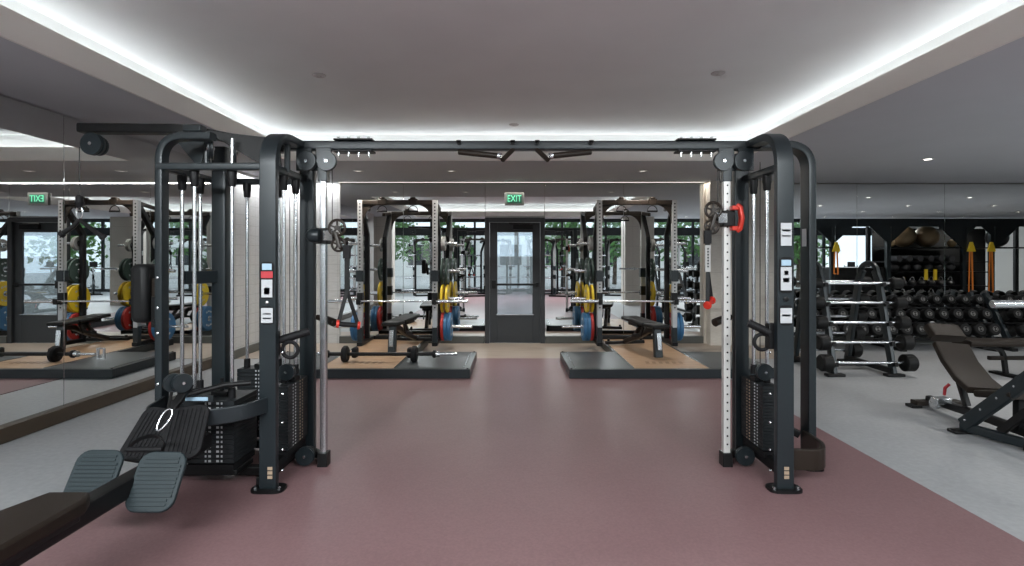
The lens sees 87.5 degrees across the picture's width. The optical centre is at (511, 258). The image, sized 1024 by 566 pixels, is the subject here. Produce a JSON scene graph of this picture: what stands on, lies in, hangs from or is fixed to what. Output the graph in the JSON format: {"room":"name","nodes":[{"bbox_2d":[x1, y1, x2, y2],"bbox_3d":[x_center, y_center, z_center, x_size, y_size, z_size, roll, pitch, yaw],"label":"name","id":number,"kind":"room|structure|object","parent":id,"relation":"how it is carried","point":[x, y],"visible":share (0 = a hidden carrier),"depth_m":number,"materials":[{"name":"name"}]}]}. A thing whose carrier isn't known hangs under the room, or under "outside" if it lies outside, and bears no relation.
{"room":"gym","nodes":[
{"label":"gym","id":0,"kind":"room"},
{"bbox_2d":[0,343,1023,565],"bbox_3d":[5.540,1.497,2.100,21.920,0.106,14.200,0,0,0],"label":"floor","id":1,"kind":"structure","parent":0,"point":[516,461],"depth_m":3.45,"materials":[{"name":"rubber"}]},
{"bbox_2d":[281,339,476,377],"bbox_3d":[-1.869,1.383,7.705,2.723,0.121,2.530,0,0,0],"label":"platform","id":2,"kind":"object","parent":1,"relation":"on","point":[461,365],"visible":0.7,"depth_m":6.72,"materials":[{"name":"black"}]},
{"bbox_2d":[298,346,456,361],"bbox_3d":[-1.752,1.232,6.921,2.088,0.216,0.258,0,0,0],"label":"barbell","id":3,"kind":"object","parent":2,"relation":"on","point":[412,352],"visible":0.75,"depth_m":6.88,"materials":[{"name":"black metal"}]},
{"bbox_2d":[333,197,472,345],"bbox_3d":[-1.744,0.199,8.445,2.223,2.267,0.830,0,0,0],"label":"power rack","id":4,"kind":"object","parent":2,"relation":"on","point":[362,274],"visible":0.9,"depth_m":8.14,"materials":[{"name":"black metal"}]},
{"bbox_2d":[350,315,356,340],"bbox_3d":[-2.497,1.090,8.560,0.058,0.450,0.450,0,0,0],"label":"weight plate","id":5,"kind":"object","parent":4,"relation":"on","point":[352,317],"visible":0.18,"depth_m":8.37,"materials":[{"name":"blue rubber"}]},
{"bbox_2d":[328,299,467,303],"bbox_3d":[-1.770,0.647,8.088,2.200,0.071,0.071,0,0,0],"label":"barbell","id":6,"kind":"object","parent":4,"relation":"on","point":[439,301],"visible":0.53,"depth_m":8.07,"materials":[{"name":"silver metal"}]},
{"bbox_2d":[440,313,443,340],"bbox_3d":[-1.102,1.090,8.560,0.048,0.450,0.450,0,0,0],"label":"weight plate","id":7,"kind":"object","parent":4,"relation":"on","point":[442,314],"visible":0.54,"depth_m":8.36,"materials":[{"name":"red rubber"}]},
{"bbox_2d":[440,284,444,312],"bbox_3d":[-1.107,0.640,8.560,0.039,0.450,0.450,0,0,0],"label":"weight plate","id":8,"kind":"object","parent":4,"relation":"on","point":[442,290],"visible":0.8,"depth_m":8.42,"materials":[{"name":"yellow rubber"}]},
{"bbox_2d":[440,258,444,283],"bbox_3d":[-1.108,0.200,8.560,0.036,0.410,0.410,0,0,0],"label":"weight plate","id":9,"kind":"object","parent":4,"relation":"on","point":[442,264],"visible":0.97,"depth_m":8.43,"materials":[{"name":"grey rubber"}]},
{"bbox_2d":[443,313,447,340],"bbox_3d":[-1.049,1.090,8.560,0.058,0.450,0.450,0,0,0],"label":"weight plate","id":10,"kind":"object","parent":4,"relation":"on","point":[445,314],"visible":0.66,"depth_m":8.36,"materials":[{"name":"blue rubber"}]},
{"bbox_2d":[445,284,449,312],"bbox_3d":[-1.034,0.640,8.560,0.039,0.450,0.450,0,0,0],"label":"weight plate","id":11,"kind":"object","parent":4,"relation":"on","point":[447,288],"visible":0.85,"depth_m":8.46,"materials":[{"name":"yellow rubber"}]},
{"bbox_2d":[445,258,449,283],"bbox_3d":[-1.035,0.200,8.560,0.036,0.410,0.410,0,0,0],"label":"weight plate","id":12,"kind":"object","parent":4,"relation":"on","point":[447,264],"visible":1,"depth_m":8.48,"materials":[{"name":"grey rubber"}]},
{"bbox_2d":[447,313,452,340],"bbox_3d":[-0.991,1.090,8.560,0.058,0.450,0.450,0,0,0],"label":"weight plate","id":13,"kind":"object","parent":4,"relation":"on","point":[450,315],"visible":0.99,"depth_m":8.41,"materials":[{"name":"blue rubber"}]},
{"bbox_2d":[382,313,431,351],"bbox_3d":[-1.623,1.100,8.023,0.620,0.464,1.215,0,0,7],"label":"weight bench","id":14,"kind":"object","parent":2,"relation":"on","point":[394,324],"visible":0.95,"depth_m":7.81,"materials":[{"name":"black leather"}]},
{"bbox_2d":[0,123,825,565],"bbox_3d":[-0.649,0.280,3.472,4.967,2.340,3.015,0,0,-33],"label":"machine","id":15,"kind":"object","parent":1,"relation":"on","point":[215,429],"depth_m":3.53,"materials":[{"name":"black metal"}]},
{"bbox_2d":[57,207,106,239],"bbox_3d":[-2.815,-0.231,3.505,0.280,0.223,0.110,0,0,0],"label":"handle","id":16,"kind":"object","parent":15,"relation":"hanging from","point":[81,207],"depth_m":3.50,"materials":[{"name":"black metal"}]},
{"bbox_2d":[156,408,172,431],"bbox_3d":[-1.885,0.874,2.902,0.032,0.108,0.085,0,0,34],"label":"carabiner","id":17,"kind":"object","parent":15,"relation":"hanging from","point":[166,423],"visible":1,"depth_m":2.90,"materials":[{"name":"silver metal"}]},
{"bbox_2d":[185,397,207,400],"bbox_3d":[-1.897,0.845,3.219,0.135,0.022,0.003,0,0,0],"label":"print","id":18,"kind":"object","parent":15,"relation":"on","point":[187,398],"depth_m":3.22,"materials":[{"name":"blue"}]},
{"bbox_2d":[560,339,773,377],"bbox_3d":[1.940,1.383,7.705,2.500,0.121,2.530,0,0,0],"label":"platform","id":19,"kind":"object","parent":1,"relation":"on","point":[637,360],"visible":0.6,"depth_m":6.79,"materials":[{"name":"black rubber"}]},
{"bbox_2d":[561,197,700,345],"bbox_3d":[1.905,0.199,8.445,2.223,2.267,0.830,0,0,0],"label":"power rack","id":20,"kind":"object","parent":19,"relation":"on","point":[601,206],"visible":0.9,"depth_m":8.14,"materials":[{"name":"black metal"}]},
{"bbox_2d":[581,313,587,340],"bbox_3d":[1.152,1.090,8.560,0.058,0.450,0.450,0,0,0],"label":"weight plate","id":21,"kind":"object","parent":20,"relation":"on","point":[584,330],"visible":0.97,"depth_m":8.42,"materials":[{"name":"blue rubber"}]},
{"bbox_2d":[584,284,589,312],"bbox_3d":[1.194,0.640,8.560,0.039,0.450,0.450,0,0,0],"label":"weight plate","id":22,"kind":"object","parent":20,"relation":"on","point":[586,288],"visible":0.73,"depth_m":8.46,"materials":[{"name":"yellow rubber"}]},
{"bbox_2d":[584,258,589,283],"bbox_3d":[1.196,0.200,8.560,0.036,0.410,0.410,0,0,0],"label":"weight plate","id":23,"kind":"object","parent":20,"relation":"on","point":[586,263],"visible":0.98,"depth_m":8.47,"materials":[{"name":"grey rubber"}]},
{"bbox_2d":[586,313,590,340],"bbox_3d":[1.210,1.090,8.560,0.058,0.450,0.450,0,0,0],"label":"weight plate","id":24,"kind":"object","parent":20,"relation":"on","point":[587,314],"visible":0.56,"depth_m":8.38,"materials":[{"name":"blue rubber"}]},
{"bbox_2d":[589,284,593,312],"bbox_3d":[1.268,0.640,8.560,0.039,0.450,0.450,0,0,0],"label":"weight plate","id":25,"kind":"object","parent":20,"relation":"on","point":[591,289],"visible":0.7,"depth_m":8.44,"materials":[{"name":"yellow rubber"}]},
{"bbox_2d":[589,258,593,283],"bbox_3d":[1.269,0.200,8.560,0.036,0.410,0.410,0,0,0],"label":"weight plate","id":26,"kind":"object","parent":20,"relation":"on","point":[591,262],"visible":0.88,"depth_m":8.46,"materials":[{"name":"grey rubber"}]},
{"bbox_2d":[590,313,593,340],"bbox_3d":[1.263,1.090,8.560,0.048,0.450,0.450,0,0,0],"label":"weight plate","id":27,"kind":"object","parent":20,"relation":"on","point":[591,314],"visible":0.6,"depth_m":8.37,"materials":[{"name":"red rubber"}]},
{"bbox_2d":[570,299,715,303],"bbox_3d":[1.980,0.647,8.088,2.200,0.071,0.071,0,0,0],"label":"barbell","id":28,"kind":"object","parent":20,"relation":"on","point":[687,301],"visible":0.84,"depth_m":8.07,"materials":[{"name":"silver metal"}]},
{"bbox_2d":[677,314,680,339],"bbox_3d":[2.600,1.090,8.560,0.058,0.450,0.450,0,0,0],"label":"weight plate","id":29,"kind":"object","parent":20,"relation":"on","point":[678,319],"visible":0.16,"depth_m":8.35,"materials":[{"name":"blue rubber"}]},
{"bbox_2d":[677,313,683,340],"bbox_3d":[2.658,1.090,8.560,0.058,0.450,0.450,0,0,0],"label":"weight plate","id":30,"kind":"object","parent":20,"relation":"on","point":[679,314],"visible":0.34,"depth_m":8.36,"materials":[{"name":"blue rubber"}]},
{"bbox_2d":[605,316,668,357],"bbox_3d":[1.866,1.100,7.715,0.620,0.464,1.215,0,0,-12],"label":"weight bench","id":31,"kind":"object","parent":19,"relation":"on","point":[653,328],"visible":1,"depth_m":7.51,"materials":[{"name":"black leather"}]},
{"bbox_2d":[794,261,905,376],"bbox_3d":[4.335,0.740,7.050,0.950,1.420,1.040,0,0,0],"label":"rack","id":32,"kind":"object","parent":1,"relation":"on","point":[891,369],"visible":0.67,"depth_m":6.83,"materials":[{"name":"black metal"}]},
{"bbox_2d":[794,326,865,339],"bbox_3d":[4.300,1.040,7.465,1.164,0.195,0.195,0,0,0],"label":"barbell","id":33,"kind":"object","parent":32,"relation":"on","point":[860,333],"visible":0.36,"depth_m":7.39,"materials":[{"name":"silver metal"}]},
{"bbox_2d":[794,310,867,320],"bbox_3d":[4.300,0.800,7.412,1.164,0.171,0.171,0,0,0],"label":"barbell","id":34,"kind":"object","parent":32,"relation":"on","point":[862,315],"visible":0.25,"depth_m":7.34,"materials":[{"name":"silver metal"}]},
{"bbox_2d":[794,293,869,304],"bbox_3d":[4.300,0.557,7.358,1.164,0.151,0.151,0,0,0],"label":"barbell","id":35,"kind":"object","parent":32,"relation":"on","point":[863,297],"visible":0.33,"depth_m":7.33,"materials":[{"name":"silver metal"}]},
{"bbox_2d":[794,277,871,285],"bbox_3d":[4.300,0.314,7.304,1.164,0.135,0.135,0,0,0],"label":"barbell","id":36,"kind":"object","parent":32,"relation":"on","point":[866,279],"visible":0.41,"depth_m":7.26,"materials":[{"name":"silver metal"}]},
{"bbox_2d":[816,344,862,356],"bbox_3d":[4.300,1.283,7.519,1.164,0.209,0.209,0,0,0],"label":"barbell","id":37,"kind":"object","parent":32,"relation":"on","point":[857,351],"visible":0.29,"depth_m":7.43,"materials":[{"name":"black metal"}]},
{"bbox_2d":[816,278,904,288],"bbox_3d":[4.365,0.314,6.796,1.164,0.135,0.135,0,0,0],"label":"barbell","id":38,"kind":"object","parent":32,"relation":"on","point":[893,283],"visible":0.74,"depth_m":6.78,"materials":[{"name":"silver metal"}]},
{"bbox_2d":[816,297,907,308],"bbox_3d":[4.365,0.557,6.742,1.164,0.151,0.151,0,0,0],"label":"barbell","id":39,"kind":"object","parent":32,"relation":"on","point":[895,302],"visible":0.81,"depth_m":6.71,"materials":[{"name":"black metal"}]},
{"bbox_2d":[816,316,911,328],"bbox_3d":[4.365,0.800,6.688,1.164,0.171,0.171,0,0,0],"label":"barbell","id":40,"kind":"object","parent":32,"relation":"on","point":[822,322],"visible":0.81,"depth_m":6.65,"materials":[{"name":"silver metal"}]},
{"bbox_2d":[816,334,915,349],"bbox_3d":[4.365,1.040,6.635,1.164,0.195,0.195,0,0,0],"label":"barbell","id":41,"kind":"object","parent":32,"relation":"on","point":[823,341],"visible":0.97,"depth_m":6.59,"materials":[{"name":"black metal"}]},
{"bbox_2d":[816,354,919,370],"bbox_3d":[4.365,1.283,6.581,1.164,0.209,0.209,0,0,0],"label":"barbell","id":42,"kind":"object","parent":32,"relation":"on","point":[824,362],"visible":1,"depth_m":6.54,"materials":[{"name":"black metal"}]},
{"bbox_2d":[794,292,997,351],"bbox_3d":[6.100,0.998,8.668,3.040,0.905,0.705,0,0,0],"label":"dumbbell rack","id":43,"kind":"object","parent":1,"relation":"on","point":[977,307],"visible":0.17,"depth_m":8.60,"materials":[{"name":"black"}]},
{"bbox_2d":[832,324,839,334],"bbox_3d":[4.966,1.129,8.420,0.188,0.260,0.380,0,0,0],"label":"dumbbell","id":44,"kind":"object","parent":43,"relation":"on","point":[835,328],"visible":0.36,"depth_m":8.25,"materials":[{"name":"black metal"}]},
{"bbox_2d":[831,308,847,320],"bbox_3d":[5.193,0.907,8.560,0.172,0.244,0.376,0,0,0],"label":"dumbbell","id":45,"kind":"object","parent":43,"relation":"on","point":[841,311],"visible":0.57,"depth_m":8.40,"materials":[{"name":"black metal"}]},
{"bbox_2d":[834,324,848,336],"bbox_3d":[5.193,1.129,8.420,0.188,0.260,0.380,0,0,0],"label":"dumbbell","id":46,"kind":"object","parent":43,"relation":"on","point":[843,327],"visible":0.41,"depth_m":8.28,"materials":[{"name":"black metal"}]},
{"bbox_2d":[837,294,852,306],"bbox_3d":[5.420,0.687,8.700,0.152,0.225,0.372,0,0,0],"label":"dumbbell","id":47,"kind":"object","parent":43,"relation":"on","point":[850,295],"visible":0.28,"depth_m":8.60,"materials":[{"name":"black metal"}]},
{"bbox_2d":[864,308,876,319],"bbox_3d":[5.646,0.907,8.560,0.172,0.244,0.376,0,0,0],"label":"dumbbell","id":48,"kind":"object","parent":43,"relation":"on","point":[872,314],"visible":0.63,"depth_m":8.39,"materials":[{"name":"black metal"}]},
{"bbox_2d":[864,295,877,306],"bbox_3d":[5.872,0.687,8.700,0.152,0.225,0.372,0,0,0],"label":"dumbbell","id":49,"kind":"object","parent":43,"relation":"on","point":[873,298],"visible":0.16,"depth_m":8.62,"materials":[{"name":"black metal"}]},
{"bbox_2d":[865,324,881,336],"bbox_3d":[5.646,1.129,8.420,0.188,0.260,0.380,0,0,0],"label":"dumbbell","id":50,"kind":"object","parent":43,"relation":"on","point":[874,329],"visible":0.7,"depth_m":8.26,"materials":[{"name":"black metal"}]},
{"bbox_2d":[870,310,890,320],"bbox_3d":[5.872,0.907,8.560,0.172,0.244,0.376,0,0,0],"label":"dumbbell","id":51,"kind":"object","parent":43,"relation":"on","point":[877,318],"visible":0.18,"depth_m":8.47,"materials":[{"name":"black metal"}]},
{"bbox_2d":[876,324,897,336],"bbox_3d":[5.872,1.129,8.420,0.188,0.260,0.380,0,0,0],"label":"dumbbell","id":52,"kind":"object","parent":43,"relation":"on","point":[894,331],"visible":0.38,"depth_m":8.25,"materials":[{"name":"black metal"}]},
{"bbox_2d":[890,309,905,317],"bbox_3d":[6.099,0.907,8.560,0.172,0.244,0.376,0,0,0],"label":"dumbbell","id":53,"kind":"object","parent":43,"relation":"on","point":[896,312],"visible":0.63,"depth_m":8.40,"materials":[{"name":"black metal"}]},
{"bbox_2d":[892,326,912,336],"bbox_3d":[6.099,1.129,8.420,0.188,0.260,0.380,0,0,0],"label":"dumbbell","id":54,"kind":"object","parent":43,"relation":"on","point":[909,331],"visible":0.38,"depth_m":8.25,"materials":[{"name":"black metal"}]},
{"bbox_2d":[900,294,912,303],"bbox_3d":[6.325,0.687,8.700,0.152,0.225,0.372,0,0,0],"label":"dumbbell","id":55,"kind":"object","parent":43,"relation":"on","point":[909,298],"visible":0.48,"depth_m":8.53,"materials":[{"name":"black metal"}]},
{"bbox_2d":[905,308,919,319],"bbox_3d":[6.325,0.907,8.560,0.172,0.244,0.376,0,0,0],"label":"dumbbell","id":56,"kind":"object","parent":43,"relation":"on","point":[913,313],"visible":0.56,"depth_m":8.40,"materials":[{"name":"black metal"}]},
{"bbox_2d":[907,294,926,306],"bbox_3d":[6.552,0.687,8.700,0.152,0.225,0.372,0,0,0],"label":"dumbbell","id":57,"kind":"object","parent":43,"relation":"on","point":[918,299],"visible":0.73,"depth_m":8.55,"materials":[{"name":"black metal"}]},
{"bbox_2d":[911,323,925,335],"bbox_3d":[6.325,1.129,8.420,0.188,0.260,0.380,0,0,0],"label":"dumbbell","id":58,"kind":"object","parent":43,"relation":"on","point":[918,330],"visible":0.59,"depth_m":8.26,"materials":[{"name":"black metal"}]},
{"bbox_2d":[911,308,934,321],"bbox_3d":[6.552,0.907,8.560,0.172,0.244,0.376,0,0,0],"label":"dumbbell","id":59,"kind":"object","parent":43,"relation":"on","point":[926,314],"visible":0.77,"depth_m":8.40,"materials":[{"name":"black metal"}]},
{"bbox_2d":[919,294,940,306],"bbox_3d":[6.779,0.687,8.700,0.152,0.225,0.372,0,0,0],"label":"dumbbell","id":60,"kind":"object","parent":43,"relation":"on","point":[932,299],"visible":0.77,"depth_m":8.55,"materials":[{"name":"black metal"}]},
{"bbox_2d":[925,308,948,321],"bbox_3d":[6.779,0.907,8.560,0.172,0.244,0.376,0,0,0],"label":"dumbbell","id":61,"kind":"object","parent":43,"relation":"on","point":[940,314],"visible":0.79,"depth_m":8.40,"materials":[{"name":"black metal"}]},
{"bbox_2d":[932,294,955,306],"bbox_3d":[7.005,0.687,8.700,0.152,0.225,0.372,0,0,0],"label":"dumbbell","id":62,"kind":"object","parent":43,"relation":"on","point":[946,299],"visible":0.71,"depth_m":8.55,"materials":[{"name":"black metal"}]},
{"bbox_2d":[939,308,963,321],"bbox_3d":[7.005,0.907,8.560,0.172,0.244,0.376,0,0,0],"label":"dumbbell","id":63,"kind":"object","parent":43,"relation":"on","point":[954,314],"visible":0.77,"depth_m":8.40,"materials":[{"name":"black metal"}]},
{"bbox_2d":[946,294,969,306],"bbox_3d":[7.231,0.687,8.700,0.152,0.225,0.372,0,0,0],"label":"dumbbell","id":64,"kind":"object","parent":43,"relation":"on","point":[960,299],"visible":0.72,"depth_m":8.55,"materials":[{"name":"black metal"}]},
{"bbox_2d":[957,323,971,334],"bbox_3d":[7.005,1.129,8.420,0.188,0.260,0.380,0,0,0],"label":"dumbbell","id":65,"kind":"object","parent":43,"relation":"on","point":[966,329],"visible":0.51,"depth_m":8.25,"materials":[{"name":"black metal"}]},
{"bbox_2d":[953,308,977,321],"bbox_3d":[7.231,0.907,8.560,0.172,0.244,0.376,0,0,0],"label":"dumbbell","id":66,"kind":"object","parent":43,"relation":"on","point":[969,314],"visible":0.68,"depth_m":8.40,"materials":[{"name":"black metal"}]},
{"bbox_2d":[960,294,983,306],"bbox_3d":[7.458,0.687,8.700,0.152,0.225,0.372,0,0,0],"label":"dumbbell","id":67,"kind":"object","parent":43,"relation":"on","point":[974,299],"visible":0.66,"depth_m":8.55,"materials":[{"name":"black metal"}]},
{"bbox_2d":[966,323,985,336],"bbox_3d":[7.231,1.129,8.420,0.188,0.260,0.380,0,0,0],"label":"dumbbell","id":68,"kind":"object","parent":43,"relation":"on","point":[978,329],"visible":0.66,"depth_m":8.26,"materials":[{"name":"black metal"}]},
{"bbox_2d":[967,308,991,321],"bbox_3d":[7.458,0.907,8.560,0.172,0.244,0.376,0,0,0],"label":"dumbbell","id":69,"kind":"object","parent":43,"relation":"on","point":[983,314],"visible":0.63,"depth_m":8.40,"materials":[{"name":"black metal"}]},
{"bbox_2d":[976,323,1000,336],"bbox_3d":[7.458,1.129,8.420,0.188,0.260,0.380,0,0,0],"label":"dumbbell","id":70,"kind":"object","parent":43,"relation":"on","point":[992,329],"visible":0.63,"depth_m":8.26,"materials":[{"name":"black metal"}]},
{"bbox_2d":[905,323,1023,450],"bbox_3d":[4.090,1.030,4.605,0.540,0.839,1.330,0,0,0],"label":"bench","id":71,"kind":"object","parent":1,"relation":"on","point":[959,360],"visible":0.91,"depth_m":4.79,"materials":[{"name":"brown leather"}]},
{"bbox_2d":[947,371,1023,447],"bbox_3d":[4.195,0.811,3.849,1.090,1.277,1.303,0,0,0],"label":"bench","id":72,"kind":"object","parent":1,"relation":"on","point":[969,422],"visible":1,"depth_m":4.19,"materials":[{"name":"black metal"}]},
{"bbox_2d":[989,300,1023,307],"bbox_3d":[4.100,0.285,3.345,2.200,0.071,0.071,0,0,0],"label":"barbell","id":73,"kind":"object","parent":72,"relation":"on","point":[993,303],"visible":1,"depth_m":3.32,"materials":[{"name":"silver metal"}]},
{"bbox_2d":[952,338,1023,377],"bbox_3d":[6.205,1.224,6.620,1.291,0.452,0.360,0,0,0],"label":"bench","id":74,"kind":"object","parent":1,"relation":"on","point":[996,344],"visible":0.93,"depth_m":6.59,"materials":[{"name":"brown leather"}]},
{"bbox_2d":[976,292,1023,351],"bbox_3d":[8.650,0.998,8.668,1.740,0.905,0.705,0,0,0],"label":"dumbbell rack","id":75,"kind":"object","parent":1,"relation":"on","point":[996,316],"visible":0.57,"depth_m":8.60,"materials":[{"name":"black metal"}]},
{"bbox_2d":[992,294,1013,299],"bbox_3d":[7.940,0.687,8.700,0.152,0.225,0.372,0,0,0],"label":"dumbbell","id":76,"kind":"object","parent":75,"relation":"on","point":[1003,297],"visible":0.51,"depth_m":8.56,"materials":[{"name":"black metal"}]},
{"bbox_2d":[998,308,1022,320],"bbox_3d":[7.940,0.907,8.560,0.172,0.244,0.376,0,0,0],"label":"dumbbell","id":77,"kind":"object","parent":75,"relation":"on","point":[1013,314],"visible":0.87,"depth_m":8.43,"materials":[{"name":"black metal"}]},
{"bbox_2d":[1006,323,1023,336],"bbox_3d":[7.940,1.129,8.420,0.188,0.260,0.380,0,0,0],"label":"dumbbell","id":78,"kind":"object","parent":75,"relation":"on","point":[1018,329],"visible":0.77,"depth_m":8.35,"materials":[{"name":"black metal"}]},
{"bbox_2d":[0,0,1023,140],"bbox_3d":[0.000,-1.557,4.365,6.628,0.406,6.110,0,0,0],"label":"ceiling","id":79,"kind":"structure","parent":0,"point":[394,70],"depth_m":4.46,"materials":[{"name":"paint"}]},
{"bbox_2d":[312,73,325,77],"bbox_3d":[-1.788,-1.690,4.956,0.123,0.020,0.123,0,0,0],"label":"sprinkler","id":80,"kind":"object","parent":79,"relation":"attached to","point":[317,75],"visible":1,"depth_m":4.93,"materials":[{"name":"grey paint"}]},
{"bbox_2d":[711,71,724,75],"bbox_3d":[1.888,-1.690,4.903,0.123,0.020,0.123,0,0,0],"label":"sprinkler","id":81,"kind":"object","parent":79,"relation":"attached to","point":[715,73],"visible":1,"depth_m":4.88,"materials":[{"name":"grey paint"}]},
{"bbox_2d":[0,37,1023,182],"bbox_3d":[5.540,-1.547,5.070,21.920,0.506,8.260,0,0,0],"label":"ceiling","id":82,"kind":"structure","parent":0,"point":[968,116],"depth_m":5.72,"materials":[{"name":"paint"}]},
{"bbox_2d":[0,4,1023,160],"bbox_3d":[0.000,-1.383,4.365,5.968,0.179,5.450,0,0,0],"label":"trim","id":83,"kind":"structure","parent":82,"relation":"attached to","point":[15,27],"depth_m":4.21,"materials":[{"name":"white paint"}]},
{"bbox_2d":[341,183,1023,335],"bbox_3d":[6.190,0.078,9.270,20.620,2.744,0.160,0,0,0],"label":"wall","id":84,"kind":"structure","parent":0,"point":[341,183],"depth_m":9.19,"materials":[{"name":"grey paint"}]},
{"bbox_2d":[234,171,258,349],"bbox_3d":[-4.035,0.078,8.365,0.050,2.744,1.530,0,0,0],"label":"wall tile","id":85,"kind":"structure","parent":84,"relation":"attached to","point":[239,200],"depth_m":8.02,"materials":[{"name":"grey tile"}]},
{"bbox_2d":[234,342,258,358],"bbox_3d":[-4.008,1.385,8.360,0.065,0.119,1.520,0,0,0],"label":"baseboard","id":86,"kind":"structure","parent":85,"relation":"attached to","point":[240,352],"depth_m":7.95,"materials":[{"name":"grey"}]},
{"bbox_2d":[281,183,340,342],"bbox_3d":[-3.480,0.078,9.160,1.080,2.744,0.060,0,0,0],"label":"wall tile","id":87,"kind":"structure","parent":84,"relation":"attached to","point":[333,257],"depth_m":9.13,"materials":[{"name":"grey tile"}]},
{"bbox_2d":[340,184,402,335],"bbox_3d":[-2.400,0.028,9.165,1.076,2.604,0.030,0,0,0],"label":"wall mirror","id":88,"kind":"object","parent":84,"relation":"attached to","point":[385,228],"visible":0.76,"depth_m":9.15,"materials":[{"name":"white mirror"}]},
{"bbox_2d":[403,184,484,335],"bbox_3d":[-1.160,0.028,9.165,1.396,2.604,0.030,0,0,0],"label":"wall mirror","id":89,"kind":"object","parent":84,"relation":"attached to","point":[462,213],"visible":0.74,"depth_m":9.15,"materials":[{"name":"white mirror"}]},
{"bbox_2d":[485,217,544,342],"bbox_3d":[0.050,0.375,9.157,1.020,2.150,0.227,0,0,0],"label":"door","id":90,"kind":"structure","parent":84,"relation":"in","point":[499,328],"depth_m":9.16,"materials":[{"name":"paint"}]},
{"bbox_2d":[485,184,544,216],"bbox_3d":[0.050,-0.997,9.165,1.016,0.554,0.030,0,0,0],"label":"wall mirror","id":91,"kind":"object","parent":84,"relation":"attached to","point":[534,194],"visible":1,"depth_m":9.15,"materials":[{"name":"white mirror"}]},
{"bbox_2d":[505,193,523,204],"bbox_3d":[0.040,-1.015,9.108,0.330,0.210,0.034,0,0,0],"label":"exit sign","id":92,"kind":"object","parent":91,"relation":"attached to","point":[510,198],"visible":1,"depth_m":9.10,"materials":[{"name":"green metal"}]},
{"bbox_2d":[339,336,703,342],"bbox_3d":[0.180,1.385,9.140,6.240,0.119,0.080,0,0,0],"label":"baseboard","id":93,"kind":"structure","parent":84,"relation":"attached to","point":[342,339],"depth_m":9.10,"materials":[{"name":"grey"}]},
{"bbox_2d":[339,182,703,182],"bbox_3d":[0.160,-1.290,9.070,6.200,0.005,0.010,0,0,0],"label":"trim","id":94,"kind":"structure","parent":84,"relation":"attached to","point":[339,182],"depth_m":9.07,"materials":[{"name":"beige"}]},
{"bbox_2d":[545,184,623,335],"bbox_3d":[1.235,0.028,9.165,1.346,2.604,0.030,0,0,0],"label":"wall mirror","id":95,"kind":"object","parent":84,"relation":"attached to","point":[569,213],"visible":0.76,"depth_m":9.15,"materials":[{"name":"white mirror"}]},
{"bbox_2d":[624,184,701,335],"bbox_3d":[2.585,0.028,9.165,1.346,2.604,0.030,0,0,0],"label":"wall mirror","id":96,"kind":"object","parent":84,"relation":"attached to","point":[644,231],"visible":0.76,"depth_m":9.15,"materials":[{"name":"white mirror"}]},
{"bbox_2d":[703,182,705,343],"bbox_3d":[3.280,0.078,9.120,0.040,2.744,0.060,0,0,0],"label":"trim","id":97,"kind":"structure","parent":84,"relation":"attached to","point":[704,183],"depth_m":9.09,"materials":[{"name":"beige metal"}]},
{"bbox_2d":[794,184,856,336],"bbox_3d":[5.150,0.038,9.165,1.496,2.624,0.030,0,0,0],"label":"wall mirror","id":98,"kind":"object","parent":84,"relation":"attached to","point":[836,204],"visible":0.24,"depth_m":9.15,"materials":[{"name":"white mirror"}]},
{"bbox_2d":[857,184,943,336],"bbox_3d":[6.650,0.038,9.165,1.496,2.624,0.030,0,0,0],"label":"wall mirror","id":99,"kind":"object","parent":84,"relation":"attached to","point":[900,227],"visible":0.56,"depth_m":9.15,"materials":[{"name":"white mirror"}]},
{"bbox_2d":[833,337,1023,343],"bbox_3d":[10.450,1.395,9.140,12.100,0.110,0.080,0,0,0],"label":"baseboard","id":100,"kind":"structure","parent":84,"relation":"attached to","point":[917,341],"depth_m":9.10,"materials":[{"name":"grey"}]},
{"bbox_2d":[944,184,1023,336],"bbox_3d":[8.150,0.038,9.165,1.496,2.624,0.030,0,0,0],"label":"wall mirror","id":101,"kind":"object","parent":84,"relation":"attached to","point":[984,223],"visible":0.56,"depth_m":9.15,"materials":[{"name":"white mirror"}]},
{"bbox_2d":[706,181,773,344],"bbox_3d":[3.850,0.078,9.045,1.100,2.744,0.290,0,0,0],"label":"wall pier","id":102,"kind":"object","parent":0,"point":[713,334],"visible":0.21,"depth_m":8.90,"materials":[{"name":"beige paint"}]},
{"bbox_3d":[-4.140,0.078,5.925,0.160,2.744,6.650,0,0,0],"label":"wall","id":103,"kind":"structure","parent":0,"visible":0},
{"bbox_2d":[0,95,63,426],"bbox_3d":[-4.035,0.023,4.100,0.030,2.614,1.396,0,0,0],"label":"wall mirror","id":104,"kind":"object","parent":103,"relation":"attached to","point":[31,137],"visible":1,"depth_m":4.47,"materials":[{"name":"white mirror"}]},
{"bbox_2d":[0,358,211,444],"bbox_3d":[-4.008,1.385,5.100,0.085,0.119,5.000,0,0,0],"label":"baseboard","id":105,"kind":"structure","parent":103,"relation":"attached to","point":[21,428],"depth_m":4.89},
{"bbox_2d":[64,116,156,405],"bbox_3d":[-4.035,0.023,5.500,0.030,2.614,1.396,0,0,0],"label":"wall mirror","id":106,"kind":"object","parent":103,"relation":"attached to","point":[105,350],"visible":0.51,"depth_m":5.30,"materials":[{"name":"white mirror"}]},
{"bbox_2d":[169,150,211,370],"bbox_3d":[-4.035,0.023,6.900,0.030,2.614,1.396,0,0,0],"label":"wall mirror","id":107,"kind":"object","parent":103,"relation":"attached to","point":[175,157],"visible":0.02,"depth_m":6.63,"materials":[{"name":"white mirror"}]},
{"label":"outside","id":108,"kind":"structure","parent":0,"visible":0},
{"bbox_2d":[497,232,531,313],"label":"door glass","id":109,"kind":"object","parent":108,"point":[516,269],"depth_m":13.00,"materials":[{"name":"clear glass"}]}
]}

